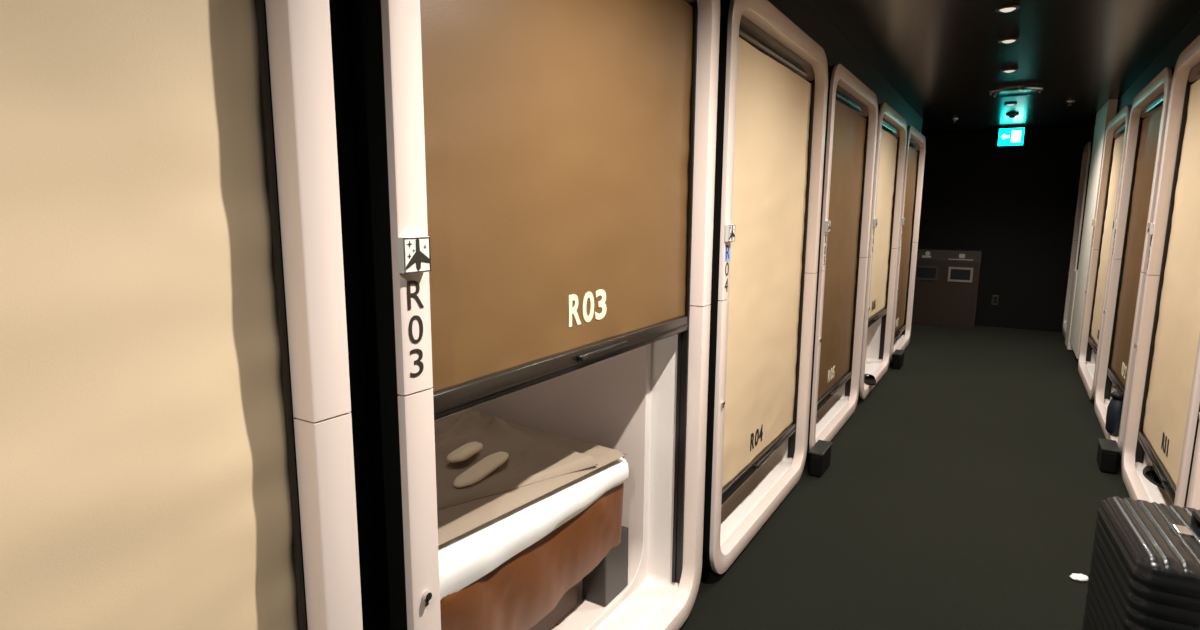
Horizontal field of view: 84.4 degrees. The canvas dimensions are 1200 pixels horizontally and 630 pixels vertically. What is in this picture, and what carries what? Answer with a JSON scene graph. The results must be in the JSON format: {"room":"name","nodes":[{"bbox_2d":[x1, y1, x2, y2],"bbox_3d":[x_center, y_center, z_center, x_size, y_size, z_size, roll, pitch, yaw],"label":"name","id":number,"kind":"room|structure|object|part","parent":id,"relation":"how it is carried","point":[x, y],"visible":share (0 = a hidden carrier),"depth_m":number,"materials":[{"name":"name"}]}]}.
{"room":"capsule hotel corridor","nodes":[
{"label":"capsule hotel corridor","id":0,"kind":"room"},
{"bbox_2d":[329,0,922,629],"bbox_3d":[-0.205,-0.330,3.430,2.239,2.330,9.840,6,10,31],"label":"wall","id":1,"kind":"structure","parent":0,"point":[802,13],"depth_m":1.11,"materials":[{"name":"black"}]},
{"bbox_2d":[679,324,1129,629],"bbox_3d":[1.850,0.921,3.385,6.200,0.100,11.800,6,10,31],"label":"floor","id":2,"kind":"structure","parent":0,"point":[965,490],"depth_m":3.10,"materials":[{"name":"carpet"}]},
{"bbox_2d":[0,0,362,629],"bbox_3d":[-1.565,0.145,0.965,2.046,2.100,1.293,6,10,31],"label":"capsule","id":3,"kind":"object","parent":2,"relation":"on","point":[176,437],"visible":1,"depth_m":0.82,"materials":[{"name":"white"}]},
{"bbox_3d":[-0.459,0.154,0.962,0.036,1.918,0.008,6,10,31],"label":"guide rail","id":4,"kind":"part","parent":3,"relation":"part of","materials":[{"name":"black"}]},
{"bbox_3d":[-0.723,-0.291,0.374,0.046,1.044,1.290,6,10,31],"label":"frame","id":5,"kind":"part","parent":3,"relation":"part of","materials":[{"name":"white plastic"}]},
{"bbox_3d":[-0.730,0.747,0.537,0.046,1.054,1.290,6,10,31],"label":"frame","id":6,"kind":"part","parent":3,"relation":"part of","materials":[{"name":"white plastic"}]},
{"bbox_2d":[347,0,719,629],"bbox_3d":[-0.835,-0.034,2.133,2.046,2.100,1.293,6,10,31],"label":"capsule","id":7,"kind":"object","parent":2,"relation":"on","point":[535,179],"visible":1,"depth_m":1.45,"materials":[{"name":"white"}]},
{"bbox_3d":[-0.295,-0.096,1.052,0.015,0.057,0.055,6,10,31],"label":"sign plate","id":8,"kind":"part","parent":7,"relation":"part of","materials":[{"name":"white plastic"}]},
{"bbox_2d":[438,456,628,629],"bbox_3d":[-0.798,0.664,2.174,1.567,0.509,0.992,6,10,31],"label":"bed","id":9,"kind":"object","parent":7,"relation":"in","point":[521,568],"visible":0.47,"depth_m":1.76,"materials":[{"name":"brown fabric"}]},
{"bbox_2d":[434,408,626,545],"bbox_3d":[-0.722,0.370,2.097,1.401,0.141,0.965,6,10,31],"label":"duvet","id":10,"kind":"object","parent":9,"relation":"on","point":[538,463],"visible":0.21,"depth_m":1.89,"materials":[{"name":"beige fabric"}]},
{"bbox_2d":[447,441,482,462],"bbox_3d":[-0.384,0.391,1.888,0.056,0.033,0.135,5,10,27],"label":"slipper","id":11,"kind":"object","parent":10,"relation":"on","point":[468,450],"visible":1,"depth_m":1.86,"materials":[{"name":"beige fabric"}]},
{"bbox_2d":[453,451,508,487],"bbox_3d":[-0.322,0.421,1.812,0.061,0.036,0.235,4,10,24],"label":"pad","id":12,"kind":"object","parent":10,"relation":"on","point":[484,467],"visible":1,"depth_m":1.78,"materials":[{"name":"beige fabric"}]},
{"bbox_3d":[-0.230,0.861,1.873,0.020,0.220,0.563,6,10,31],"label":"under panel","id":13,"kind":"part","parent":9,"relation":"part of","materials":[{"name":"brown"}]},
{"bbox_3d":[0.019,0.819,2.188,0.090,0.210,0.150,6,10,31],"label":"leg","id":14,"kind":"part","parent":9,"relation":"part of","materials":[{"name":"grey"}]},
{"bbox_3d":[0.007,-0.470,1.542,0.046,1.044,1.290,6,10,31],"label":"frame","id":15,"kind":"part","parent":7,"relation":"part of","materials":[{"name":"white plastic"}]},
{"bbox_3d":[0.000,0.568,1.706,0.046,1.054,1.290,6,10,31],"label":"frame","id":16,"kind":"part","parent":7,"relation":"part of","materials":[{"name":"white plastic"}]},
{"bbox_2d":[420,0,692,391],"bbox_3d":[-0.027,-0.389,1.576,0.008,0.945,1.157,6,10,31],"label":"roller blind","id":17,"kind":"object","parent":7,"relation":"hanging from","point":[558,134],"depth_m":1.46,"materials":[{"name":"brown fabric"}]},
{"bbox_3d":[0.011,0.090,1.673,0.018,0.016,0.230,6,10,31],"label":"pull handle","id":18,"kind":"part","parent":7,"relation":"part of","materials":[{"name":"black metal"}]},
{"bbox_3d":[-0.079,1.011,1.823,0.120,0.005,0.960,6,10,31],"label":"sill plate","id":19,"kind":"part","parent":7,"relation":"part of","materials":[{"name":"white plastic"}]},
{"bbox_3d":[0.271,-0.025,2.130,0.036,1.918,0.008,6,10,31],"label":"guide rail","id":20,"kind":"part","parent":7,"relation":"part of","materials":[{"name":"black"}]},
{"bbox_2d":[702,0,827,573],"bbox_3d":[-0.105,-0.213,3.302,2.046,2.100,1.293,6,10,31],"label":"capsule","id":21,"kind":"object","parent":2,"relation":"on","point":[772,96],"visible":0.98,"depth_m":2.74,"materials":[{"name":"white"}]},
{"bbox_3d":[0.435,-0.275,2.220,0.015,0.057,0.055,6,10,31],"label":"sign plate","id":22,"kind":"part","parent":21,"relation":"part of","materials":[{"name":"white plastic"}]},
{"bbox_3d":[0.651,0.832,2.991,0.120,0.005,0.960,6,10,31],"label":"sill plate","id":23,"kind":"part","parent":21,"relation":"part of","materials":[{"name":"white plastic"}]},
{"bbox_3d":[0.730,0.390,2.874,0.046,1.054,1.290,6,10,31],"label":"frame","id":24,"kind":"part","parent":21,"relation":"part of","materials":[{"name":"white plastic"}]},
{"bbox_3d":[0.736,0.643,2.957,0.018,0.016,0.230,6,10,31],"label":"pull handle","id":25,"kind":"part","parent":21,"relation":"part of","materials":[{"name":"black metal"}]},
{"bbox_2d":[722,37,811,487],"bbox_3d":[0.701,-0.202,2.802,0.008,1.685,1.157,6,10,31],"label":"roller blind","id":26,"kind":"object","parent":21,"relation":"hanging from","point":[772,182],"depth_m":2.80,"materials":[{"name":"beige fabric"}]},
{"bbox_3d":[0.737,-0.649,2.711,0.046,1.044,1.290,6,10,31],"label":"frame","id":27,"kind":"part","parent":21,"relation":"part of","materials":[{"name":"white plastic"}]},
{"bbox_3d":[1.001,-0.204,3.299,0.036,1.918,0.008,6,10,31],"label":"guide rail","id":28,"kind":"part","parent":21,"relation":"part of","materials":[{"name":"black"}]},
{"bbox_2d":[808,440,832,476],"bbox_3d":[1.181,0.771,3.554,0.076,0.135,0.220,6,10,31],"label":"box","id":29,"kind":"object","parent":2,"relation":"on","point":[820,453],"visible":1,"depth_m":3.48,"materials":[{"name":"black plastic"}]},
{"bbox_3d":[1.181,0.710,3.544,0.076,0.012,0.220,6,10,31],"label":"lid","id":30,"kind":"part","parent":29,"relation":"part of","materials":[{"name":"grey plastic"}]},
{"bbox_2d":[806,64,877,456],"bbox_3d":[0.625,-0.392,4.470,2.046,2.100,1.293,6,10,31],"label":"capsule","id":31,"kind":"object","parent":2,"relation":"on","point":[852,107],"visible":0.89,"depth_m":4.04,"materials":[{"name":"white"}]},
{"bbox_3d":[1.165,-0.454,3.389,0.015,0.057,0.055,6,10,31],"label":"sign plate","id":32,"kind":"part","parent":31,"relation":"part of","materials":[{"name":"white"}]},
{"bbox_3d":[1.381,0.653,4.160,0.120,0.005,0.960,6,10,31],"label":"sill plate","id":33,"kind":"part","parent":31,"relation":"part of","materials":[{"name":"white plastic"}]},
{"bbox_3d":[1.466,0.474,4.127,0.018,0.016,0.230,6,10,31],"label":"pull handle","id":34,"kind":"part","parent":31,"relation":"part of","materials":[{"name":"black metal"}]},
{"bbox_3d":[1.460,0.211,4.043,0.046,1.054,1.290,6,10,31],"label":"frame","id":35,"kind":"part","parent":31,"relation":"part of","materials":[{"name":"white plastic"}]},
{"bbox_2d":[818,100,865,398],"bbox_3d":[1.430,-0.376,3.972,0.007,1.695,1.157,6,10,31],"label":"roller blind","id":36,"kind":"object","parent":31,"relation":"hanging from","point":[848,167],"depth_m":4.07,"materials":[{"name":"brown fabric"}]},
{"bbox_3d":[1.467,-0.828,3.880,0.046,1.044,1.290,6,10,31],"label":"frame","id":37,"kind":"part","parent":31,"relation":"part of","materials":[{"name":"white plastic"}]},
{"bbox_3d":[1.731,-0.383,4.467,0.036,1.918,0.008,6,10,31],"label":"guide rail","id":38,"kind":"part","parent":31,"relation":"part of","materials":[{"name":"black"}]},
{"bbox_2d":[858,102,906,399],"bbox_3d":[1.355,-0.571,5.639,2.046,2.100,1.293,6,10,31],"label":"capsule","id":39,"kind":"object","parent":2,"relation":"on","point":[891,142],"visible":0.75,"depth_m":5.36,"materials":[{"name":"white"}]},
{"bbox_2d":[864,374,875,385],"bbox_3d":[2.069,0.484,5.083,0.091,0.050,0.260,2,9,11],"label":"slipper","id":40,"kind":"object","parent":39,"relation":"on","point":[870,379],"visible":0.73,"depth_m":5.08,"materials":[{"name":"black fabric"}]},
{"bbox_3d":[2.111,0.474,5.328,0.120,0.005,0.960,6,10,31],"label":"sill plate","id":41,"kind":"part","parent":39,"relation":"part of","materials":[{"name":"white plastic"}]},
{"bbox_3d":[2.190,0.032,5.211,0.046,1.054,1.290,6,10,31],"label":"frame","id":42,"kind":"part","parent":39,"relation":"part of","materials":[{"name":"white plastic"}]},
{"bbox_2d":[868,129,897,319],"bbox_3d":[2.161,-0.689,5.119,0.009,1.425,1.157,6,10,31],"label":"roller blind","id":43,"kind":"object","parent":39,"relation":"hanging from","point":[887,192],"depth_m":5.31,"materials":[{"name":"beige fabric"}]},
{"bbox_3d":[2.197,-1.007,5.048,0.046,1.044,1.290,6,10,31],"label":"frame","id":44,"kind":"part","parent":39,"relation":"part of","materials":[{"name":"white plastic"}]},
{"bbox_3d":[2.461,-0.562,5.636,0.036,1.918,0.008,6,10,31],"label":"guide rail","id":45,"kind":"part","parent":39,"relation":"part of","materials":[{"name":"black"}]},
{"bbox_2d":[892,349,904,368],"bbox_3d":[2.684,0.400,5.958,0.076,0.140,0.220,6,10,31],"label":"box","id":46,"kind":"object","parent":2,"relation":"on","point":[898,355],"visible":1,"depth_m":5.88,"materials":[{"name":"black plastic"}]},
{"bbox_3d":[2.684,0.337,5.949,0.076,0.012,0.220,6,10,31],"label":"lid","id":47,"kind":"part","parent":46,"relation":"part of","materials":[{"name":"grey plastic"}]},
{"bbox_2d":[889,125,925,362],"bbox_3d":[2.086,-0.749,6.807,2.046,2.100,1.293,6,10,31],"label":"capsule","id":48,"kind":"object","parent":2,"relation":"on","point":[916,142],"visible":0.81,"depth_m":6.59,"materials":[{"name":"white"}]},
{"bbox_3d":[2.841,0.295,6.497,0.120,0.005,0.960,6,10,31],"label":"sill plate","id":49,"kind":"part","parent":48,"relation":"part of","materials":[{"name":"white plastic"}]},
{"bbox_3d":[2.920,-0.147,6.380,0.046,1.054,1.290,6,10,31],"label":"frame","id":50,"kind":"part","parent":48,"relation":"part of","materials":[{"name":"white plastic"}]},
{"bbox_2d":[895,147,917,332],"bbox_3d":[2.890,-0.699,6.314,0.010,1.765,1.157,6,10,31],"label":"roller blind","id":51,"kind":"object","parent":48,"relation":"hanging from","point":[907,247],"depth_m":6.60,"materials":[{"name":"brown fabric"}]},
{"bbox_3d":[3.191,-0.741,6.804,0.036,1.918,0.008,6,10,31],"label":"guide rail","id":52,"kind":"part","parent":48,"relation":"part of","materials":[{"name":"black"}]},
{"bbox_3d":[2.927,-1.186,6.217,0.046,1.044,1.290,6,10,31],"label":"frame","id":53,"kind":"part","parent":48,"relation":"part of","materials":[{"name":"white plastic"}]},
{"bbox_2d":[912,248,982,328],"bbox_3d":[4.069,-0.360,8.308,1.190,0.930,0.353,6,10,31],"label":"trash bin","id":54,"kind":"object","parent":2,"relation":"on","point":[947,281],"visible":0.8,"depth_m":8.03,"materials":[{"name":"brown wood"}]},
{"bbox_3d":[4.002,-0.516,8.124,0.260,0.175,0.014,6,10,31],"label":"slot frame","id":55,"kind":"part","parent":54,"relation":"part of","materials":[{"name":"brown metal"}]},
{"bbox_3d":[4.074,-0.756,8.250,1.190,0.128,0.343,6,10,31],"label":"panel","id":56,"kind":"part","parent":54,"relation":"part of","materials":[{"name":"grey metal"}]},
{"bbox_3d":[4.317,-0.484,7.933,0.260,0.175,0.014,6,10,31],"label":"slot frame","id":57,"kind":"part","parent":54,"relation":"part of","materials":[{"name":"beige"}]},
{"bbox_2d":[1065,269,1077,351],"bbox_3d":[4.882,-0.055,6.819,0.062,0.800,0.415,6,10,31],"label":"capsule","id":58,"kind":"object","parent":2,"relation":"on","point":[1075,271],"depth_m":6.76,"materials":[{"name":"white plastic"}]},
{"bbox_2d":[1062,141,1092,337],"bbox_3d":[6.041,-0.706,6.700,2.039,2.100,0.800,6,10,31],"label":"capsule","id":59,"kind":"object","parent":2,"relation":"on","point":[1087,151],"visible":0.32,"depth_m":7.40,"materials":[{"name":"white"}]},
{"bbox_3d":[5.208,-0.278,7.309,0.046,1.054,0.760,6,10,31],"label":"frame","id":60,"kind":"part","parent":59,"relation":"part of","materials":[{"name":"white plastic"}]},
{"bbox_3d":[5.215,-1.317,7.146,0.046,1.044,0.760,6,10,31],"label":"frame","id":61,"kind":"part","parent":59,"relation":"part of","materials":[{"name":"white plastic"}]},
{"bbox_3d":[6.063,-0.708,6.710,2.014,2.088,0.748,6,10,31],"label":"casing","id":62,"kind":"part","parent":59,"relation":"part of","materials":[{"name":"white plastic"}]},
{"bbox_2d":[1070,573,1088,580],"bbox_3d":[1.822,0.996,2.517,0.064,0.020,0.047,1,9,3],"label":"paper scrap","id":63,"kind":"object","parent":2,"relation":"on","point":[1079,577],"visible":0.99,"depth_m":2.51,"materials":[{"name":"white paper"}]},
{"bbox_2d":[1078,105,1131,399],"bbox_3d":[4.746,-0.390,4.633,2.046,2.100,1.293,6,10,31],"label":"capsule","id":64,"kind":"object","parent":2,"relation":"on","point":[1117,128],"visible":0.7,"depth_m":5.47,"materials":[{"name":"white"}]},
{"bbox_3d":[3.978,0.499,5.248,0.120,0.005,0.960,6,10,31],"label":"sill plate","id":65,"kind":"part","parent":64,"relation":"part of","materials":[{"name":"white plastic"}]},
{"bbox_3d":[3.905,0.041,5.223,0.046,1.054,1.290,6,10,31],"label":"frame","id":66,"kind":"part","parent":64,"relation":"part of","materials":[{"name":"white plastic"}]},
{"bbox_3d":[4.246,-0.545,5.605,0.036,1.918,0.008,6,10,31],"label":"guide rail","id":67,"kind":"part","parent":64,"relation":"part of","materials":[{"name":"black"}]},
{"bbox_2d":[1091,134,1123,346],"bbox_3d":[3.942,-0.559,5.108,0.007,1.655,1.157,6,10,31],"label":"roller blind","id":68,"kind":"object","parent":64,"relation":"hanging from","point":[1116,141],"depth_m":5.45,"materials":[{"name":"beige fabric"}]},
{"bbox_3d":[3.912,-0.997,5.060,0.046,1.044,1.290,6,10,31],"label":"frame","id":69,"kind":"part","parent":64,"relation":"part of","materials":[{"name":"white plastic"}]},
{"bbox_2d":[1096,438,1120,473],"bbox_3d":[2.773,0.771,3.617,0.081,0.135,0.200,6,10,31],"label":"box","id":70,"kind":"object","parent":2,"relation":"on","point":[1108,452],"visible":1,"depth_m":3.55,"materials":[{"name":"black plastic"}]},
{"bbox_3d":[2.773,0.711,3.608,0.081,0.012,0.200,6,10,31],"label":"lid","id":71,"kind":"part","parent":70,"relation":"part of","materials":[{"name":"grey plastic"}]},
{"bbox_2d":[1094,67,1174,458],"bbox_3d":[4.016,-0.211,3.465,2.046,2.100,1.293,6,10,31],"label":"capsule","id":72,"kind":"object","parent":2,"relation":"on","point":[1149,110],"visible":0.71,"depth_m":4.17,"materials":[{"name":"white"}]},
{"bbox_2d":[1105,391,1123,435],"bbox_3d":[3.040,0.577,3.894,0.097,0.248,0.139,6,10,31],"label":"bag","id":73,"kind":"object","parent":72,"relation":"on","point":[1114,409],"visible":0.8,"depth_m":3.86,"materials":[{"name":"blue fabric"}]},
{"bbox_3d":[3.175,0.220,4.054,0.046,1.054,1.290,6,10,31],"label":"frame","id":74,"kind":"part","parent":72,"relation":"part of","materials":[{"name":"white plastic"}]},
{"bbox_3d":[3.516,-0.366,4.436,0.036,1.918,0.008,6,10,31],"label":"guide rail","id":75,"kind":"part","parent":72,"relation":"part of","materials":[{"name":"black"}]},
{"bbox_2d":[1111,105,1162,388],"bbox_3d":[3.212,-0.380,3.939,0.007,1.655,1.157,6,10,31],"label":"roller blind","id":76,"kind":"object","parent":72,"relation":"hanging from","point":[1148,123],"depth_m":4.17,"materials":[{"name":"brown fabric"}]},
{"bbox_3d":[3.182,-0.819,3.891,0.046,1.044,1.290,6,10,31],"label":"frame","id":77,"kind":"part","parent":72,"relation":"part of","materials":[{"name":"white plastic"}]},
{"bbox_2d":[1082,496,1199,629],"bbox_3d":[1.472,0.818,1.720,0.272,0.615,0.444,5,10,26],"label":"suitcase","id":78,"kind":"object","parent":2,"relation":"on","point":[1144,574],"visible":1,"depth_m":1.64,"materials":[{"name":"black plastic"}]},
{"bbox_3d":[1.521,0.535,1.652,0.026,0.035,0.170,5,10,26],"label":"carry handle","id":79,"kind":"part","parent":78,"relation":"part of","materials":[{"name":"black plastic"}]},
{"bbox_2d":[1121,35,1199,507],"bbox_3d":[3.286,-0.032,2.296,2.046,2.100,1.293,6,10,31],"label":"capsule","id":80,"kind":"object","parent":2,"relation":"on","point":[1162,422],"visible":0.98,"depth_m":3.08,"materials":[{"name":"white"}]},
{"bbox_3d":[2.749,-0.430,3.305,0.015,0.057,0.055,6,10,31],"label":"sign plate","id":81,"kind":"part","parent":80,"relation":"part of","materials":[{"name":"white"}]},
{"bbox_2d":[1143,466,1165,489],"bbox_3d":[2.720,0.781,3.224,0.091,0.050,0.260,4,10,23],"label":"slipper","id":82,"kind":"object","parent":80,"relation":"on","point":[1149,473],"visible":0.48,"depth_m":3.24,"materials":[{"name":"black fabric"}]},
{"bbox_3d":[2.518,0.857,2.911,0.120,0.005,0.960,6,10,31],"label":"sill plate","id":83,"kind":"part","parent":80,"relation":"part of","materials":[{"name":"white plastic"}]},
{"bbox_3d":[2.435,0.690,2.889,0.018,0.016,0.230,6,10,31],"label":"pull handle","id":84,"kind":"part","parent":80,"relation":"part of","materials":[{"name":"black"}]},
{"bbox_3d":[2.445,0.399,2.886,0.046,1.054,1.290,6,10,31],"label":"frame","id":85,"kind":"part","parent":80,"relation":"part of","materials":[{"name":"white plastic"}]},
{"bbox_3d":[2.786,-0.187,3.268,0.036,1.918,0.008,6,10,31],"label":"guide rail","id":86,"kind":"part","parent":80,"relation":"part of","materials":[{"name":"black"}]},
{"bbox_3d":[3.299,-0.031,2.286,2.014,2.088,1.278,6,10,31],"label":"casing","id":87,"kind":"part","parent":80,"relation":"part of","materials":[{"name":"white plastic"}]},
{"bbox_2d":[1143,79,1199,486],"bbox_3d":[2.482,-0.174,2.775,0.007,1.710,1.157,6,10,31],"label":"roller blind","id":88,"kind":"object","parent":80,"relation":"hanging from","point":[1175,322],"depth_m":3.00,"materials":[{"name":"beige fabric"}]},
{"bbox_3d":[2.452,-0.640,2.723,0.046,1.044,1.290,6,10,31],"label":"frame","id":89,"kind":"part","parent":80,"relation":"part of","materials":[{"name":"white plastic"}]},
{"bbox_2d":[1186,412,1199,509],"bbox_3d":[2.556,0.146,1.127,2.046,2.100,1.293,6,10,31],"label":"capsule","id":90,"kind":"object","parent":2,"relation":"on","point":[1193,499],"visible":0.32,"depth_m":2.23,"materials":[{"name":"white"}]},
{"bbox_2d":[809,0,1199,134],"bbox_3d":[1.865,-1.480,3.007,6.200,0.100,11.800,6,10,31],"label":"ceiling","id":91,"kind":"structure","parent":0,"point":[944,58],"depth_m":3.94,"materials":[{"name":"black paint"}]},
{"bbox_2d":[995,5,1019,12],"bbox_3d":[1.921,-1.438,3.122,0.100,0.016,0.100,6,10,31],"label":"recessed light","id":92,"kind":"object","parent":91,"relation":"in","point":[1009,8],"visible":1,"depth_m":3.10,"materials":[{"name":"grey glass"}]},
{"bbox_2d":[998,38,1018,43],"bbox_3d":[2.279,-1.526,3.693,0.100,0.016,0.100,6,10,31],"label":"recessed light","id":93,"kind":"object","parent":91,"relation":"in","point":[1006,40],"visible":1,"depth_m":3.68,"materials":[{"name":"grey"}]},
{"bbox_2d":[1001,68,1017,72],"bbox_3d":[2.762,-1.644,4.467,0.100,0.016,0.100,6,10,31],"label":"recessed light","id":94,"kind":"object","parent":91,"relation":"in","point":[1013,69],"visible":1,"depth_m":4.45,"materials":[{"name":"grey"}]},
{"bbox_2d":[1004,103,1016,105],"bbox_3d":[3.619,-1.854,5.838,0.100,0.016,0.100,6,10,31],"label":"recessed light","id":95,"kind":"object","parent":91,"relation":"in","point":[1006,104],"visible":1,"depth_m":5.82,"materials":[{"name":"grey"}]},
{"bbox_2d":[997,125,1024,145],"bbox_3d":[4.518,-1.972,7.275,0.244,0.221,0.044,6,10,31],"label":"exit sign","id":96,"kind":"object","parent":91,"relation":"hanging from","point":[1006,136],"visible":1,"depth_m":7.26,"materials":[{"name":"teal plastic"}]},
{"bbox_2d":[1006,113,1018,117],"bbox_3d":[3.997,-1.931,6.422,0.110,0.040,0.110,6,10,31],"label":"smoke detector","id":97,"kind":"object","parent":91,"relation":"attached to","point":[1011,115],"visible":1,"depth_m":6.40,"materials":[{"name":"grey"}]},
{"bbox_2d":[988,86,1042,96],"bbox_3d":[3.268,-1.754,5.216,0.370,0.026,0.370,6,10,31],"label":"ceiling vent","id":98,"kind":"object","parent":91,"relation":"in","point":[1024,90],"visible":1,"depth_m":5.15,"materials":[{"name":"silver metal"}]},
{"bbox_2d":[918,127,1092,331],"bbox_3d":[4.853,-1.013,7.990,6.000,2.330,0.100,6,10,31],"label":"wall","id":99,"kind":"structure","parent":0,"point":[1016,205],"depth_m":7.91,"materials":[{"name":"black paint"}]},
{"bbox_2d":[991,295,998,304],"bbox_3d":[4.818,-0.181,8.073,0.070,0.120,0.010,6,10,31],"label":"wall outlet","id":100,"kind":"object","parent":99,"relation":"attached to","point":[995,298],"visible":1,"depth_m":8.07,"materials":[{"name":"grey plastic"}]},
{"bbox_2d":[1091,11,1199,141],"bbox_3d":[3.412,-0.107,2.162,2.254,2.330,11.450,6,10,31],"label":"wall","id":101,"kind":"structure","parent":0,"point":[1169,56],"depth_m":3.84,"materials":[{"name":"black"}]},
{"bbox_2d":[1070,99,1117,358],"bbox_3d":[4.526,-0.766,6.098,0.065,2.225,0.950,6,10,31],"label":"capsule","id":102,"kind":"object","parent":101,"relation":"attached to","point":[1108,111],"visible":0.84,"depth_m":5.99}
]}

